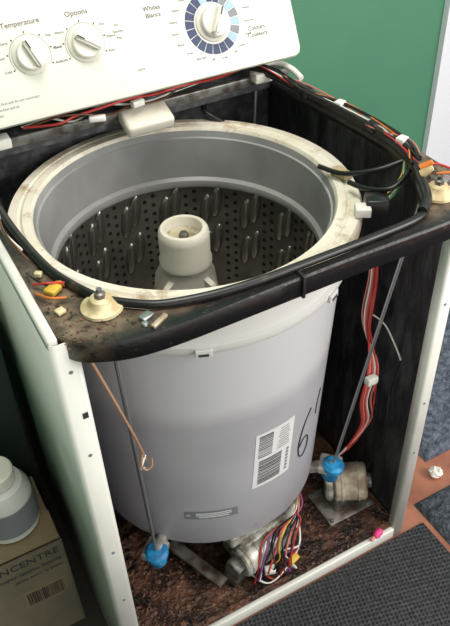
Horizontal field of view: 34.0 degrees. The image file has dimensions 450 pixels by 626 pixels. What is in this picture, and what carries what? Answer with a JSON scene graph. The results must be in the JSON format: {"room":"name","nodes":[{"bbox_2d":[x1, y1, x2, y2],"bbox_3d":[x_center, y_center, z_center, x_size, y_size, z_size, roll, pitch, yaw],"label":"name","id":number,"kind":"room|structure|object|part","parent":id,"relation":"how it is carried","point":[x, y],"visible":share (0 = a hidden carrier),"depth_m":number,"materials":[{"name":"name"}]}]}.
{"room":"laundry room","nodes":[
{"label":"laundry room","id":0,"kind":"room"},
{"bbox_2d":[0,0,444,407],"bbox_3d":[-0.575,-0.781,1.293,2.595,2.600,0.100,-21,44,-21],"label":"wall","id":1,"kind":"structure","parent":0,"point":[378,57],"depth_m":1.98,"materials":[{"name":"green paint"}]},
{"bbox_2d":[422,0,449,166],"bbox_3d":[1.050,-1.389,1.935,1.105,2.600,0.120,-21,44,-21],"label":"trim","id":2,"kind":"structure","parent":1,"relation":"attached to","point":[436,142],"depth_m":2.19,"materials":[{"name":"white paint"}]},
{"bbox_2d":[17,407,449,625],"bbox_3d":[0.728,0.875,1.323,3.800,0.050,3.150,-21,44,-21],"label":"floor","id":3,"kind":"structure","parent":0,"point":[423,485],"depth_m":1.76,"materials":[{"name":"tile"}]},
{"bbox_2d":[0,349,38,485],"bbox_3d":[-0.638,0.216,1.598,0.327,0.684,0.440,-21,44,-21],"label":"wall","id":4,"kind":"structure","parent":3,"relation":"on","point":[13,444],"depth_m":1.46,"materials":[{"name":"green"}]},
{"bbox_2d":[0,474,84,625],"bbox_3d":[-0.480,0.543,1.495,0.304,0.309,0.175,-21,44,-21],"label":"cardboard box","id":5,"kind":"object","parent":3,"relation":"on","point":[38,587],"visible":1,"depth_m":1.44,"materials":[{"name":"brown cardboard"}]},
{"bbox_2d":[0,456,39,543],"bbox_3d":[-0.416,0.341,1.372,0.116,0.156,0.116,-21,44,-21],"label":"detergent jug","id":6,"kind":"object","parent":5,"relation":"on","point":[19,506],"visible":1,"depth_m":1.34,"materials":[{"name":"grey plastic"}]},
{"bbox_2d":[0,0,449,625],"bbox_3d":[-0.036,0.026,1.429,0.706,1.158,0.671,-21,44,-21],"label":"washing machine","id":7,"kind":"object","parent":3,"relation":"on","point":[225,283],"visible":1,"depth_m":1.35,"materials":[{"name":"white metal"}]},
{"bbox_2d":[0,95,39,117],"bbox_3d":[-0.374,-0.336,1.223,0.143,0.021,0.011,-21,44,-21],"label":"print","id":8,"kind":"object","parent":7,"relation":"attached to","point":[11,106],"depth_m":1.24,"materials":[{"name":"grey"}]},
{"bbox_3d":[-0.323,-0.428,1.226,0.062,0.056,0.038,-21,44,-21],"label":"knob","id":9,"kind":"part","parent":7,"relation":"part of","materials":[{"name":"beige plastic"}]},
{"bbox_2d":[43,280,64,296],"bbox_3d":[-0.221,-0.034,0.973,0.041,0.008,0.026,-21,44,-21],"label":"connector","id":10,"kind":"object","parent":7,"relation":"attached to","point":[56,288],"depth_m":0.97,"materials":[{"name":"yellow plastic"}]},
{"bbox_2d":[0,10,122,73],"bbox_3d":[-0.279,-0.467,1.244,0.224,0.070,0.035,-21,44,-21],"label":"print","id":11,"kind":"object","parent":7,"relation":"attached to","point":[55,35],"depth_m":1.24,"materials":[{"name":"grey"}]},
{"bbox_3d":[-0.335,0.215,1.408,0.038,0.915,0.622,-21,44,-21],"label":"panel","id":12,"kind":"part","parent":7,"relation":"part of","materials":[{"name":"white metal"}]},
{"bbox_3d":[-0.238,-0.460,1.260,0.062,0.056,0.038,-21,44,-21],"label":"knob","id":13,"kind":"part","parent":7,"relation":"part of","materials":[{"name":"beige plastic"}]},
{"bbox_2d":[80,291,123,321],"bbox_3d":[-0.159,-0.014,0.940,0.056,0.018,0.056,-21,44,-21],"label":"cup","id":14,"kind":"object","parent":7,"relation":"on","point":[95,306],"depth_m":0.93,"materials":[{"name":"beige plastic"}]},
{"bbox_3d":[-0.194,-0.072,1.718,0.678,0.905,0.008,-21,44,-21],"label":"panel","id":15,"kind":"part","parent":7,"relation":"part of","materials":[{"name":"grey plastic"}]},
{"bbox_3d":[-0.148,0.245,1.232,0.007,0.716,0.084,-2,40,0],"label":"suspension rod","id":16,"kind":"part","parent":7,"relation":"part of","materials":[{"name":"silver metal"}]},
{"bbox_2d":[141,534,169,564],"bbox_3d":[-0.138,0.476,1.488,0.072,0.032,0.063,-21,44,-21],"label":"cap","id":17,"kind":"object","parent":7,"relation":"in","point":[158,555],"depth_m":1.47,"materials":[{"name":"plastic"}]},
{"bbox_2d":[167,225,199,237],"bbox_3d":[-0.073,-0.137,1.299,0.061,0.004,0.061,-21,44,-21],"label":"cup","id":18,"kind":"object","parent":7,"relation":"on","point":[177,231],"depth_m":1.31,"materials":[{"name":"beige plastic"}]},
{"bbox_2d":[7,119,361,354],"bbox_3d":[-0.067,-0.158,1.286,0.602,0.110,0.602,-21,44,-21],"label":"ring","id":19,"kind":"object","parent":7,"relation":"in","point":[52,190],"depth_m":1.38,"materials":[{"name":"plastic"}]},
{"bbox_2d":[58,187,316,289],"bbox_3d":[-0.059,0.064,1.473,0.517,0.445,0.518,-21,44,-21],"label":"basket","id":20,"kind":"object","parent":7,"relation":"on","point":[254,232],"depth_m":1.53,"materials":[{"name":"black metal"}]},
{"bbox_3d":[-0.065,0.065,1.470,0.380,0.428,0.380,-21,44,-21],"label":"agitator post","id":21,"kind":"part","parent":7,"relation":"part of","materials":[{"name":"grey plastic"}]},
{"bbox_2d":[142,0,266,60],"bbox_3d":[-0.031,-0.529,1.350,0.235,0.114,0.057,-21,44,-21],"label":"print","id":22,"kind":"object","parent":7,"relation":"on","point":[172,30],"depth_m":1.34,"materials":[{"name":"grey"}]},
{"bbox_2d":[81,288,337,542],"bbox_3d":[-0.057,0.102,1.505,0.550,0.585,0.550,-21,44,-21],"label":"tub","id":23,"kind":"object","parent":7,"relation":"in","point":[207,444],"depth_m":1.29,"materials":[{"name":"plastic"}]},
{"bbox_3d":[-0.020,-0.531,1.349,0.067,0.061,0.042,-21,44,-21],"label":"knob","id":24,"kind":"part","parent":7,"relation":"part of","materials":[{"name":"beige plastic"}]},
{"bbox_2d":[196,510,230,514],"bbox_3d":[-0.022,0.385,1.419,0.070,0.003,0.003,-6,40,-4],"label":"print","id":25,"kind":"object","parent":7,"relation":"on","point":[198,512],"depth_m":1.42,"materials":[{"name":"white"}]},
{"bbox_3d":[-0.030,-0.214,1.209,0.690,0.032,0.628,-21,44,-21],"label":"deck frame","id":26,"kind":"part","parent":7,"relation":"part of","materials":[{"name":"black metal"}]},
{"bbox_3d":[0.053,-0.162,1.692,0.007,0.701,0.097,17,44,22],"label":"suspension rod","id":27,"kind":"part","parent":7,"relation":"part of","materials":[{"name":"silver metal"}]},
{"bbox_3d":[0.085,0.509,1.613,0.140,0.071,0.071,-30,47,-28],"label":"pump motor","id":28,"kind":"part","parent":7,"relation":"part of","materials":[{"name":"metal"}]},
{"bbox_3d":[0.051,0.416,1.639,0.200,0.035,0.140,-27,46,-27],"label":"gearcase arm","id":29,"kind":"part","parent":7,"relation":"part of","materials":[{"name":"metal"}]},
{"bbox_3d":[0.115,0.612,1.600,0.624,0.034,0.012,-21,44,-21],"label":"rail","id":30,"kind":"part","parent":7,"relation":"part of","materials":[{"name":"white metal"}]},
{"bbox_2d":[309,453,342,476],"bbox_3d":[0.218,0.335,1.607,0.083,0.053,0.075,-21,44,-21],"label":"cap","id":31,"kind":"object","parent":7,"relation":"in","point":[328,465],"depth_m":1.59,"materials":[{"name":"plastic"}]},
{"bbox_3d":[0.244,0.399,1.733,0.026,0.086,0.086,0,40,3],"label":"motor","id":32,"kind":"part","parent":7,"relation":"part of","materials":[{"name":"metal"}]},
{"bbox_3d":[0.293,0.395,1.727,0.082,0.096,0.092,0,40,3],"label":"motor","id":33,"kind":"part","parent":7,"relation":"part of","materials":[{"name":"beige metal"}]},
{"bbox_3d":[0.269,0.086,1.377,0.101,0.686,0.007,6,41,9],"label":"suspension rod","id":34,"kind":"part","parent":7,"relation":"part of","materials":[{"name":"silver metal"}]},
{"bbox_2d":[370,528,382,541],"bbox_3d":[0.345,0.505,1.674,0.018,0.020,0.036,31,51,33],"label":"clip","id":35,"kind":"object","parent":7,"relation":"on","point":[378,532],"visible":1,"depth_m":1.67,"materials":[{"name":"pink plastic"}]},
{"bbox_3d":[0.241,-0.003,1.638,0.032,0.915,0.622,-21,44,-21],"label":"panel","id":36,"kind":"part","parent":7,"relation":"part of","materials":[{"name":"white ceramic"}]},
{"bbox_2d":[428,180,449,203],"bbox_3d":[0.326,-0.190,1.125,0.056,0.018,0.056,-21,44,-21],"label":"cup","id":37,"kind":"object","parent":7,"relation":"on","point":[438,190],"depth_m":1.11,"materials":[{"name":"beige plastic"}]},
{"bbox_2d":[236,522,449,625],"bbox_3d":[0.421,0.954,1.202,0.765,0.006,1.194,-21,44,-21],"label":"floor mat","id":38,"kind":"object","parent":3,"relation":"on","point":[404,580],"visible":1,"depth_m":1.61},
{"bbox_2d":[413,485,449,544],"bbox_3d":[1.004,0.525,1.672,0.840,0.016,0.745,-21,44,-21],"label":"rug","id":39,"kind":"object","parent":3,"relation":"on","point":[435,508],"visible":1,"depth_m":1.76,"materials":[{"name":"blue carpet"}]},
{"bbox_2d":[418,308,449,461],"bbox_3d":[0.801,0.016,2.280,1.030,0.022,0.670,-21,44,-21],"label":"rug","id":40,"kind":"object","parent":3,"relation":"on","point":[435,440],"visible":0.1,"depth_m":1.98,"materials":[{"name":"blue carpet"}]},
{"bbox_2d":[429,466,442,478],"bbox_3d":[0.526,0.398,1.836,0.036,0.028,0.036,-21,44,-21],"label":"crumpled tissue","id":41,"kind":"object","parent":3,"relation":"on","point":[435,472],"visible":1,"depth_m":1.83,"materials":[{"name":"white paper"}]}
]}

